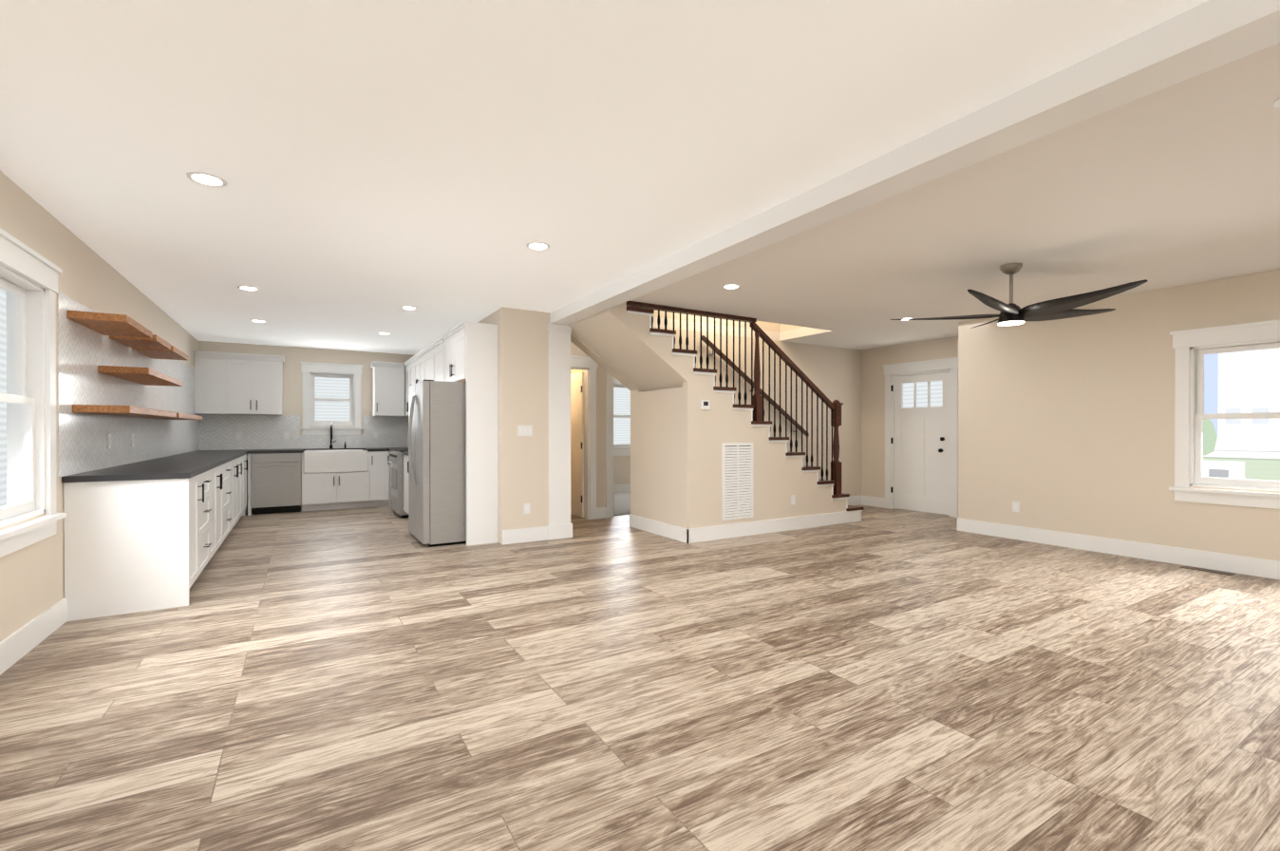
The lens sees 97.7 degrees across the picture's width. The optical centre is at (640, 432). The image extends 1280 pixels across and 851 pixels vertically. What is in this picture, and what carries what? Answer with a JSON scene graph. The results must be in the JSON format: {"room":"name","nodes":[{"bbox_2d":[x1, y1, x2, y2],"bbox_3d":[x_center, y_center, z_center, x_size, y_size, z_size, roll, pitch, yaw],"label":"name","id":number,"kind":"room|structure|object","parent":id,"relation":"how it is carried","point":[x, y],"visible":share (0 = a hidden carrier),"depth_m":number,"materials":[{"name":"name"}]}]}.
{"room":"open-plan living room","nodes":[
{"label":"open-plan living room","id":0,"kind":"room"},
{"bbox_2d":[0,505,1279,850],"bbox_3d":[0.657,1.212,5.158,9.330,0.060,13.000,0,0,-31],"label":"floor","id":1,"kind":"structure","parent":0,"point":[384,678],"depth_m":2.49,"materials":[{"name":"brown wood"}]},
{"bbox_2d":[63,472,202,621],"bbox_3d":[-3.467,0.750,3.855,0.616,0.876,0.420,0,0,-31],"label":"base cabinet","id":2,"kind":"object","parent":1,"relation":"on","point":[158,510],"depth_m":3.68,"materials":[{"name":"white wood"}]},
{"bbox_2d":[61,450,247,484],"bbox_3d":[-4.727,0.284,5.946,0.626,0.040,5.365,0,0,-31],"label":"countertop","id":3,"kind":"structure","parent":2,"relation":"on","point":[177,466],"depth_m":4.19,"materials":[{"name":"black stone"}]},
{"bbox_2d":[202,469,213,569],"bbox_3d":[-3.731,0.748,4.292,0.616,0.876,0.716,0,0,-31],"label":"base cabinet","id":4,"kind":"object","parent":1,"relation":"on","point":[207,474],"depth_m":4.62,"materials":[{"name":"white wood"}]},
{"bbox_2d":[213,465,221,554],"bbox_3d":[-4.017,0.747,4.765,0.616,0.876,0.506,0,0,-31],"label":"base cabinet","id":5,"kind":"object","parent":1,"relation":"on","point":[216,468],"depth_m":5.10,"materials":[{"name":"white wood"}]},
{"bbox_2d":[221,461,225,543],"bbox_3d":[-4.221,0.745,5.102,0.616,0.876,0.507,0,0,-31],"label":"base cabinet","id":6,"kind":"object","parent":1,"relation":"on","point":[222,462],"depth_m":5.47,"materials":[{"name":"white wood"}]},
{"bbox_2d":[225,457,232,538],"bbox_3d":[-4.507,0.743,5.576,0.616,0.876,0.716,0,0,-31],"label":"base cabinet","id":7,"kind":"object","parent":1,"relation":"on","point":[228,464],"depth_m":5.95,"materials":[{"name":"white wood"}]},
{"bbox_2d":[232,457,236,527],"bbox_3d":[-4.793,0.742,6.049,0.616,0.876,0.506,0,0,-31],"label":"base cabinet","id":8,"kind":"object","parent":1,"relation":"on","point":[234,459],"depth_m":6.39,"materials":[{"name":"white wood"}]},
{"bbox_2d":[236,457,240,522],"bbox_3d":[-5.012,0.740,6.410,0.616,0.876,0.565,0,0,-31],"label":"base cabinet","id":9,"kind":"object","parent":1,"relation":"on","point":[237,459],"depth_m":6.77,"materials":[{"name":"white wood"}]},
{"bbox_2d":[240,453,244,516],"bbox_3d":[-5.244,0.739,6.795,0.616,0.876,0.567,0,0,-31],"label":"base cabinet","id":10,"kind":"object","parent":1,"relation":"on","point":[241,455],"depth_m":7.19,"materials":[{"name":"white wood"}]},
{"bbox_2d":[244,453,247,515],"bbox_3d":[-5.468,0.737,7.164,0.616,0.876,0.529,0,0,-31],"label":"base cabinet","id":11,"kind":"object","parent":1,"relation":"on","point":[245,455],"depth_m":7.76,"materials":[{"name":"white wood"}]},
{"bbox_2d":[247,453,253,515],"bbox_3d":[-5.919,0.734,7.957,0.663,0.876,0.693,0,0,-31],"label":"base cabinet","id":12,"kind":"object","parent":1,"relation":"on","point":[250,510],"depth_m":7.91,"materials":[{"name":"white wood"}]},
{"bbox_2d":[251,452,301,514],"bbox_3d":[-5.377,0.735,8.291,0.605,0.871,0.671,0,0,-31],"label":"dishwasher","id":13,"kind":"object","parent":1,"relation":"on","point":[275,482],"visible":0.98,"depth_m":8.05,"materials":[{"name":"metal"}]},
{"bbox_2d":[301,469,342,510],"bbox_3d":[-4.915,0.886,8.610,0.506,0.566,0.615,0,0,-31],"label":"base cabinet","id":14,"kind":"object","parent":1,"relation":"on","point":[320,491],"depth_m":8.37,"materials":[{"name":"white wood"}]},
{"bbox_2d":[342,469,369,508],"bbox_3d":[-4.578,0.886,8.814,0.507,0.566,0.615,0,0,-31],"label":"base cabinet","id":15,"kind":"object","parent":1,"relation":"on","point":[355,484],"depth_m":8.60,"materials":[{"name":"white wood"}]},
{"bbox_2d":[367,450,384,507],"bbox_3d":[-4.266,0.730,9.002,0.338,0.876,0.615,0,0,-31],"label":"base cabinet","id":16,"kind":"object","parent":1,"relation":"on","point":[375,458],"depth_m":8.75,"materials":[{"name":"white wood"}]},
{"bbox_2d":[247,446,395,453],"bbox_3d":[-4.634,0.273,8.772,2.456,0.040,0.625,0,0,-31],"label":"countertop","id":17,"kind":"structure","parent":16,"relation":"on","point":[317,447],"depth_m":8.77,"materials":[{"name":"black stone"}]},
{"bbox_2d":[303,449,367,472],"bbox_3d":[-4.708,0.436,8.648,0.840,0.325,0.500,0,0,-31],"label":"farmhouse sink","id":18,"kind":"object","parent":17,"relation":"in","point":[335,461],"visible":1,"depth_m":8.44,"materials":[{"name":"white ceramic"}]},
{"bbox_2d":[329,423,346,448],"bbox_3d":[-4.789,0.051,8.866,0.237,0.401,0.220,0,0,-31],"label":"kitchen faucet","id":19,"kind":"object","parent":17,"relation":"on","point":[330,445],"visible":1,"depth_m":8.87,"materials":[{"name":"black metal"}]},
{"bbox_2d":[395,446,408,449],"bbox_3d":[-3.534,0.273,8.721,0.626,0.040,0.580,0,0,-31],"label":"countertop","id":20,"kind":"structure","parent":16,"relation":"on","point":[397,447],"depth_m":9.20,"materials":[{"name":"black stone"}]},
{"bbox_2d":[384,450,403,506],"bbox_3d":[-3.569,0.731,8.724,0.684,0.876,0.619,0,0,-31],"label":"base cabinet","id":21,"kind":"object","parent":1,"relation":"on","point":[387,500],"depth_m":8.82,"materials":[{"name":"white wood"}]},
{"bbox_2d":[387,449,408,517],"bbox_3d":[-3.227,0.641,8.101,0.731,1.060,0.754,0,0,-31],"label":"range","id":22,"kind":"object","parent":1,"relation":"on","point":[396,461],"visible":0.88,"depth_m":7.68,"materials":[{"name":"silver metal"}]},
{"bbox_2d":[403,453,407,512],"bbox_3d":[-2.792,0.736,7.505,0.616,0.876,0.672,0,0,-31],"label":"base cabinet","id":23,"kind":"object","parent":1,"relation":"on","point":[404,455],"depth_m":7.51,"materials":[{"name":"white wood"}]},
{"bbox_2d":[408,379,466,546],"bbox_3d":[-2.167,0.317,6.252,0.790,1.722,0.900,0,0,-31],"label":"refrigerator","id":24,"kind":"object","parent":1,"relation":"on","point":[437,462],"visible":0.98,"depth_m":5.83,"materials":[{"name":"silver metal"}]},
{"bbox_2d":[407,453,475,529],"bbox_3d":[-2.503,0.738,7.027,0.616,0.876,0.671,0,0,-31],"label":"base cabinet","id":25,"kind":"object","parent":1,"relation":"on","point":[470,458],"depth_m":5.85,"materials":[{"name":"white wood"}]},
{"bbox_2d":[546,322,572,540],"bbox_3d":[-0.954,-0.012,6.322,0.292,2.380,0.282,0,0,-31],"label":"post","id":26,"kind":"object","parent":1,"relation":"on","point":[560,525],"visible":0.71,"depth_m":6.21,"materials":[{"name":"white paint"}]},
{"bbox_2d":[613,491,630,515],"bbox_3d":[0.625,1.158,9.929,4.150,0.012,2.500,0,0,-31],"label":"carpet floor","id":27,"kind":"structure","parent":1,"relation":"on","point":[621,502],"depth_m":9.05,"materials":[{"name":"grey carpet"}]},
{"bbox_2d":[626,301,863,510],"bbox_3d":[1.158,-0.075,6.949,3.675,2.496,1.076,0,0,-31],"label":"staircase","id":28,"kind":"structure","parent":1,"relation":"on","point":[758,397],"depth_m":6.62,"materials":[{"name":"brown wood"}]},
{"bbox_2d":[1180,564,1235,575],"bbox_3d":[4.864,1.180,4.791,0.110,0.006,0.320,0,0,-31],"label":"floor vent","id":29,"kind":"object","parent":1,"relation":"in","point":[1209,570],"visible":0.98,"depth_m":4.74,"materials":[{"name":"brown metal"}]},
{"bbox_2d":[0,170,1279,641],"bbox_3d":[0.709,-1.367,5.062,9.330,5.100,12.800,0,0,-31],"label":"wall","id":30,"kind":"structure","parent":0,"point":[1065,425],"depth_m":6.00,"materials":[{"name":"beige paint"}]},
{"bbox_2d":[0,227,66,557],"bbox_3d":[-3.170,-0.188,2.664,0.205,1.600,1.610,0,0,-31],"label":"window","id":31,"kind":"structure","parent":30,"relation":"in","point":[28,280],"depth_m":3.19,"materials":[{"name":"white wood"}]},
{"bbox_2d":[0,597,66,675],"bbox_3d":[-2.119,1.124,1.038,0.015,0.150,8.520,0,0,-31],"label":"baseboard","id":32,"kind":"structure","parent":30,"relation":"attached to","point":[19,644],"depth_m":3.06,"materials":[{"name":"white wood"}]},
{"bbox_2d":[107,433,111,448],"bbox_3d":[-4.104,0.066,4.321,0.009,0.115,0.075,0,0,-31],"label":"outlet","id":33,"kind":"object","parent":30,"relation":"attached to","point":[108,435],"depth_m":4.31,"materials":[{"name":"white plastic"}]},
{"bbox_2d":[131,432,133,446],"bbox_3d":[-4.465,0.063,4.919,0.009,0.115,0.075,0,0,-31],"label":"outlet","id":34,"kind":"object","parent":30,"relation":"attached to","point":[132,434],"depth_m":4.91,"materials":[{"name":"white plastic"}]},
{"bbox_2d":[67,310,202,420],"bbox_3d":[-4.379,-0.462,5.040,0.285,0.650,3.280,0,0,-31],"label":"floating shelves","id":35,"kind":"object","parent":30,"relation":"attached to","point":[125,329],"visible":1,"depth_m":4.22,"materials":[{"name":"brown wood"}]},
{"bbox_2d":[193,351,221,415],"bbox_3d":[-6.124,-0.678,8.030,0.394,0.820,0.346,0,0,-31],"label":"upper cabinet","id":36,"kind":"object","parent":30,"relation":"attached to","point":[207,367],"depth_m":7.88,"materials":[{"name":"white wood"}]},
{"bbox_2d":[235,432,242,439],"bbox_3d":[-5.972,0.050,8.320,0.075,0.115,0.009,0,0,-31],"label":"outlet","id":37,"kind":"object","parent":30,"relation":"attached to","point":[238,435],"depth_m":8.32,"materials":[{"name":"white plastic"}]},
{"bbox_2d":[221,355,259,415],"bbox_3d":[-5.834,-0.679,8.206,0.401,0.820,0.346,0,0,-31],"label":"upper cabinet","id":38,"kind":"object","parent":30,"relation":"attached to","point":[239,373],"depth_m":8.06,"materials":[{"name":"white wood"}]},
{"bbox_2d":[259,355,282,415],"bbox_3d":[-5.587,-0.680,8.355,0.402,0.820,0.346,0,0,-31],"label":"upper cabinet","id":39,"kind":"object","parent":30,"relation":"attached to","point":[270,369],"depth_m":8.25,"materials":[{"name":"white wood"}]},
{"bbox_2d":[283,432,289,439],"bbox_3d":[-5.459,0.049,8.631,0.075,0.115,0.009,0,0,-31],"label":"outlet","id":40,"kind":"object","parent":30,"relation":"attached to","point":[286,434],"depth_m":8.63,"materials":[{"name":"white plastic"}]},
{"bbox_2d":[300,361,363,434],"bbox_3d":[-4.954,-0.533,9.002,0.880,1.140,0.205,0,0,-31],"label":"kitchen window","id":41,"kind":"structure","parent":30,"relation":"in","point":[310,370],"depth_m":8.95,"materials":[{"name":"white wood"}]},
{"bbox_2d":[373,432,377,438],"bbox_3d":[-4.389,0.046,9.277,0.075,0.115,0.009,0,0,-31],"label":"outlet","id":42,"kind":"object","parent":30,"relation":"attached to","point":[375,434],"depth_m":9.27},
{"bbox_2d":[370,362,399,415],"bbox_3d":[-4.127,-0.683,9.209,0.480,0.820,0.394,0,0,-31],"label":"upper cabinet","id":43,"kind":"object","parent":30,"relation":"attached to","point":[385,376],"depth_m":9.06,"materials":[{"name":"white wood"}]},
{"bbox_2d":[399,362,411,415],"bbox_3d":[-3.620,-0.682,9.064,0.414,0.820,0.517,0,0,-31],"label":"upper cabinet","id":44,"kind":"object","parent":30,"relation":"attached to","point":[402,365],"depth_m":9.16,"materials":[{"name":"white wood"}]},
{"bbox_2d":[411,358,414,385],"bbox_3d":[-3.370,-0.681,8.716,0.346,0.820,0.564,0,0,-31],"label":"upper cabinet","id":45,"kind":"object","parent":30,"relation":"attached to","point":[412,360],"depth_m":8.56,"materials":[{"name":"white wood"}]},
{"bbox_2d":[414,355,418,383],"bbox_3d":[-3.141,-0.830,8.337,0.346,0.520,0.437,0,0,-31],"label":"upper cabinet","id":46,"kind":"object","parent":30,"relation":"attached to","point":[416,356],"depth_m":8.28,"materials":[{"name":"white wood"}]},
{"bbox_2d":[418,355,422,382],"bbox_3d":[-2.973,-0.828,8.060,0.346,0.520,0.436,0,0,-31],"label":"upper cabinet","id":47,"kind":"object","parent":30,"relation":"attached to","point":[420,356],"depth_m":8.01,"materials":[{"name":"white wood"}]},
{"bbox_2d":[422,351,430,379],"bbox_3d":[-2.697,-0.677,7.603,0.346,0.820,0.750,0,0,-31],"label":"upper cabinet","id":48,"kind":"object","parent":30,"relation":"attached to","point":[425,354],"depth_m":7.65,"materials":[{"name":"white wood"}]},
{"bbox_2d":[445,336,449,381],"bbox_3d":[-2.059,-0.838,6.552,0.341,0.540,0.552,0,0,-31],"label":"upper cabinet","id":49,"kind":"object","parent":30,"relation":"attached to","point":[446,337],"depth_m":6.57,"materials":[{"name":"white wood"}]},
{"bbox_2d":[430,339,475,412],"bbox_3d":[-2.367,-0.674,7.058,0.346,0.820,0.749,0,0,-31],"label":"upper cabinet","id":50,"kind":"object","parent":30,"relation":"attached to","point":[438,352],"depth_m":6.82,"materials":[{"name":"white wood"}]},
{"bbox_2d":[449,324,498,385],"bbox_3d":[-1.832,-0.837,6.176,0.341,0.540,0.551,0,0,-31],"label":"upper cabinet","id":51,"kind":"object","parent":30,"relation":"attached to","point":[473,349],"depth_m":5.93,"materials":[{"name":"white wood"}]},
{"bbox_2d":[517,425,532,435],"bbox_3d":[-1.236,-0.021,6.013,0.165,0.115,0.009,0,0,-31],"label":"light switch","id":52,"kind":"object","parent":30,"relation":"attached to","point":[524,430],"depth_m":6.01,"materials":[{"name":"white plastic"}]},
{"bbox_2d":[502,526,547,545],"bbox_3d":[-1.231,1.104,6.017,0.505,0.150,0.015,0,0,-31],"label":"baseboard","id":53,"kind":"structure","parent":30,"relation":"attached to","point":[532,534],"depth_m":6.00,"materials":[{"name":"white wood"}]},
{"bbox_2d":[523,503,530,513],"bbox_3d":[-1.219,0.819,6.027,0.075,0.115,0.009,0,0,-31],"label":"outlet","id":54,"kind":"object","parent":30,"relation":"attached to","point":[526,506],"depth_m":6.02,"materials":[{"name":"white plastic"}]},
{"bbox_2d":[570,371,583,517],"bbox_3d":[-0.955,0.166,7.864,0.095,1.988,0.604,0,0,-31],"label":"door leaf","id":55,"kind":"structure","parent":30,"relation":"in","point":[577,443],"depth_m":7.76,"materials":[{"name":"paint"}]},
{"bbox_2d":[570,355,613,519],"bbox_3d":[-0.468,0.077,7.721,2.050,2.190,0.142,0,0,-31],"label":"door frame","id":56,"kind":"structure","parent":30,"relation":"attached to","point":[588,365],"depth_m":7.58,"materials":[{"name":"white wood"}]},
{"bbox_2d":[613,376,630,455],"bbox_3d":[-0.282,-0.320,10.891,0.950,1.540,0.205,0,0,-31],"label":"room window","id":57,"kind":"structure","parent":30,"relation":"in","point":[620,452],"depth_m":10.79,"materials":[{"name":"white wood"}]},
{"bbox_2d":[613,484,630,492],"bbox_3d":[-0.019,1.084,10.993,4.150,0.150,0.015,0,0,-31],"label":"baseboard","id":58,"kind":"structure","parent":30,"relation":"attached to","point":[623,487],"depth_m":10.79,"materials":[{"name":"white wood"}]},
{"bbox_2d":[629,513,683,542],"bbox_3d":[0.184,1.102,6.496,0.015,0.150,1.200,0,0,-31],"label":"baseboard","id":59,"kind":"structure","parent":30,"relation":"attached to","point":[673,532],"depth_m":6.45,"materials":[{"name":"white wood"}]},
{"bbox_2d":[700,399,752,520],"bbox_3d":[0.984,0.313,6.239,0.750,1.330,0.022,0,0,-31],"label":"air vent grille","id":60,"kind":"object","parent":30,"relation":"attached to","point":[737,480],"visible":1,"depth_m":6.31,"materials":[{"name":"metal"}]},
{"bbox_2d":[626,310,862,521],"bbox_3d":[1.410,-0.020,6.500,3.593,2.394,0.014,0,0,-31],"label":"trim","id":61,"kind":"structure","parent":30,"relation":"attached to","point":[708,373],"depth_m":6.26,"materials":[{"name":"white wood"}]},
{"bbox_2d":[683,509,860,543],"bbox_3d":[1.708,1.101,6.683,2.815,0.150,0.015,0,0,-31],"label":"baseboard","id":62,"kind":"structure","parent":30,"relation":"attached to","point":[719,532],"depth_m":6.54,"materials":[{"name":"white wood"}]},
{"bbox_2d":[790,494,795,504],"bbox_3d":[1.857,0.816,6.776,0.075,0.115,0.009,0,0,-31],"label":"outlet","id":63,"kind":"object","parent":30,"relation":"attached to","point":[793,497],"depth_m":6.77,"materials":[{"name":"white plastic"}]},
{"bbox_2d":[847,495,862,505],"bbox_3d":[2.998,1.094,8.690,1.370,0.150,0.015,0,0,-31],"label":"baseboard","id":64,"kind":"structure","parent":30,"relation":"attached to","point":[854,499],"depth_m":8.95,"materials":[{"name":"white wood"}]},
{"bbox_2d":[862,495,884,508],"bbox_3d":[3.697,1.093,8.841,0.015,0.150,0.400,0,0,-31],"label":"baseboard","id":65,"kind":"structure","parent":30,"relation":"attached to","point":[875,501],"depth_m":8.83,"materials":[{"name":"white wood"}]},
{"bbox_2d":[890,371,949,514],"bbox_3d":[4.083,0.152,8.185,0.180,2.013,0.876,0,0,-31],"label":"front door","id":66,"kind":"structure","parent":30,"relation":"in","point":[921,459],"depth_m":8.19,"materials":[{"name":"white wood"}]},
{"bbox_2d":[882,357,958,517],"bbox_3d":[4.146,0.065,8.215,0.192,2.210,1.180,0,0,-31],"label":"door frame","id":67,"kind":"structure","parent":30,"relation":"attached to","point":[934,366],"depth_m":8.11,"materials":[{"name":"white wood"}]},
{"bbox_2d":[1012,501,1019,511],"bbox_3d":[4.148,0.819,6.168,0.009,0.115,0.075,0,0,-31],"label":"outlet","id":68,"kind":"object","parent":30,"relation":"attached to","point":[1015,504],"depth_m":6.16,"materials":[{"name":"white plastic"}]},
{"bbox_2d":[956,517,1279,580],"bbox_3d":[5.368,1.112,4.147,0.015,0.150,6.035,0,0,-31],"label":"baseboard","id":69,"kind":"structure","parent":30,"relation":"attached to","point":[1219,561],"depth_m":5.28,"materials":[{"name":"white wood"}]},
{"bbox_2d":[1168,319,1279,508],"bbox_3d":[5.258,-0.145,4.428,0.205,1.520,1.550,0,0,-31],"label":"window","id":70,"kind":"structure","parent":30,"relation":"in","point":[1192,347],"depth_m":4.91,"materials":[{"name":"white wood"}]},
{"bbox_2d":[0,0,1279,355],"bbox_3d":[0.709,-1.377,5.062,9.330,0.120,12.800,0,0,-31],"label":"ceiling","id":71,"kind":"structure","parent":0,"point":[376,165],"depth_m":2.65,"materials":[{"name":"paint"}]},
{"bbox_2d":[186,171,227,187],"bbox_3d":[-2.234,-1.305,2.886,0.168,0.006,0.168,0,0,-31],"label":"recessed light","id":72,"kind":"object","parent":71,"relation":"in","point":[209,179],"depth_m":2.88,"materials":[{"name":"white plastic"}]},
{"bbox_2d":[237,285,259,290],"bbox_3d":[-3.574,-1.314,5.103,0.168,0.006,0.168,0,0,-31],"label":"recessed light","id":73,"kind":"object","parent":71,"relation":"in","point":[247,288],"depth_m":5.08,"materials":[{"name":"white plastic"}]},
{"bbox_2d":[250,319,266,322],"bbox_3d":[-4.523,-1.320,6.633,0.168,0.006,0.168,0,0,-31],"label":"recessed light","id":74,"kind":"object","parent":71,"relation":"in","point":[259,321],"depth_m":6.63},
{"bbox_2d":[400,305,417,309],"bbox_3d":[-2.442,-1.317,5.916,0.168,0.006,0.168,0,0,-31],"label":"recessed light","id":75,"kind":"object","parent":71,"relation":"in","point":[403,307],"depth_m":5.91,"materials":[{"name":"white plastic"}]},
{"bbox_2d":[526,242,550,250],"bbox_3d":[-0.717,-1.310,3.932,0.168,0.006,0.168,0,0,-31],"label":"recessed light","id":76,"kind":"object","parent":71,"relation":"in","point":[540,246],"depth_m":3.93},
{"bbox_2d":[721,283,740,288],"bbox_3d":[0.823,-1.314,5.038,0.168,0.006,0.168,0,0,-31],"label":"recessed light","id":77,"kind":"object","parent":71,"relation":"in","point":[728,286],"depth_m":5.01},
{"bbox_2d":[549,0,1279,324],"bbox_3d":[1.178,-1.248,2.770,0.200,0.120,8.090,0,0,-31],"label":"ceiling beam","id":78,"kind":"structure","parent":71,"relation":"attached to","point":[1201,38],"depth_m":2.21,"materials":[{"name":"white paint"}]},
{"bbox_2d":[890,263,1148,328],"bbox_3d":[2.912,-1.085,4.348,1.654,0.458,1.650,0,0,-31],"label":"ceiling fan","id":79,"kind":"object","parent":71,"relation":"hanging from","point":[1011,313],"visible":1,"depth_m":4.29,"materials":[{"name":"black metal"}]},
{"bbox_2d":[1273,97,1279,108],"bbox_3d":[2.575,-1.303,2.159,0.168,0.006,0.168,0,0,-31],"label":"recessed light","id":80,"kind":"object","parent":71,"relation":"in","point":[1276,103],"depth_m":2.22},
{"label":"outside","id":81,"kind":"structure","parent":0,"visible":0},
{"bbox_2d":[0,288,6,507],"bbox_3d":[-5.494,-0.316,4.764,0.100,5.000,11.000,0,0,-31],"label":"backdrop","id":82,"kind":"structure","parent":81,"point":[3,405],"depth_m":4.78,"materials":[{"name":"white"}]},
{"bbox_2d":[314,376,630,444],"bbox_3d":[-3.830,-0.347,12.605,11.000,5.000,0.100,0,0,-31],"label":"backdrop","id":83,"kind":"structure","parent":81,"point":[330,387],"depth_m":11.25,"materials":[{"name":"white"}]},
{"bbox_2d":[903,380,942,408],"bbox_3d":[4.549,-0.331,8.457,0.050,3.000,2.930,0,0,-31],"label":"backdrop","id":84,"kind":"structure","parent":81,"point":[936,393],"depth_m":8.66,"materials":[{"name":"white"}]},
{"bbox_2d":[1203,348,1279,480],"bbox_3d":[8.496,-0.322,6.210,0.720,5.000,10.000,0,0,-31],"label":"window glass","id":85,"kind":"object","parent":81,"point":[1243,382],"depth_m":7.41,"materials":[{"name":"clear glass"}]}
]}

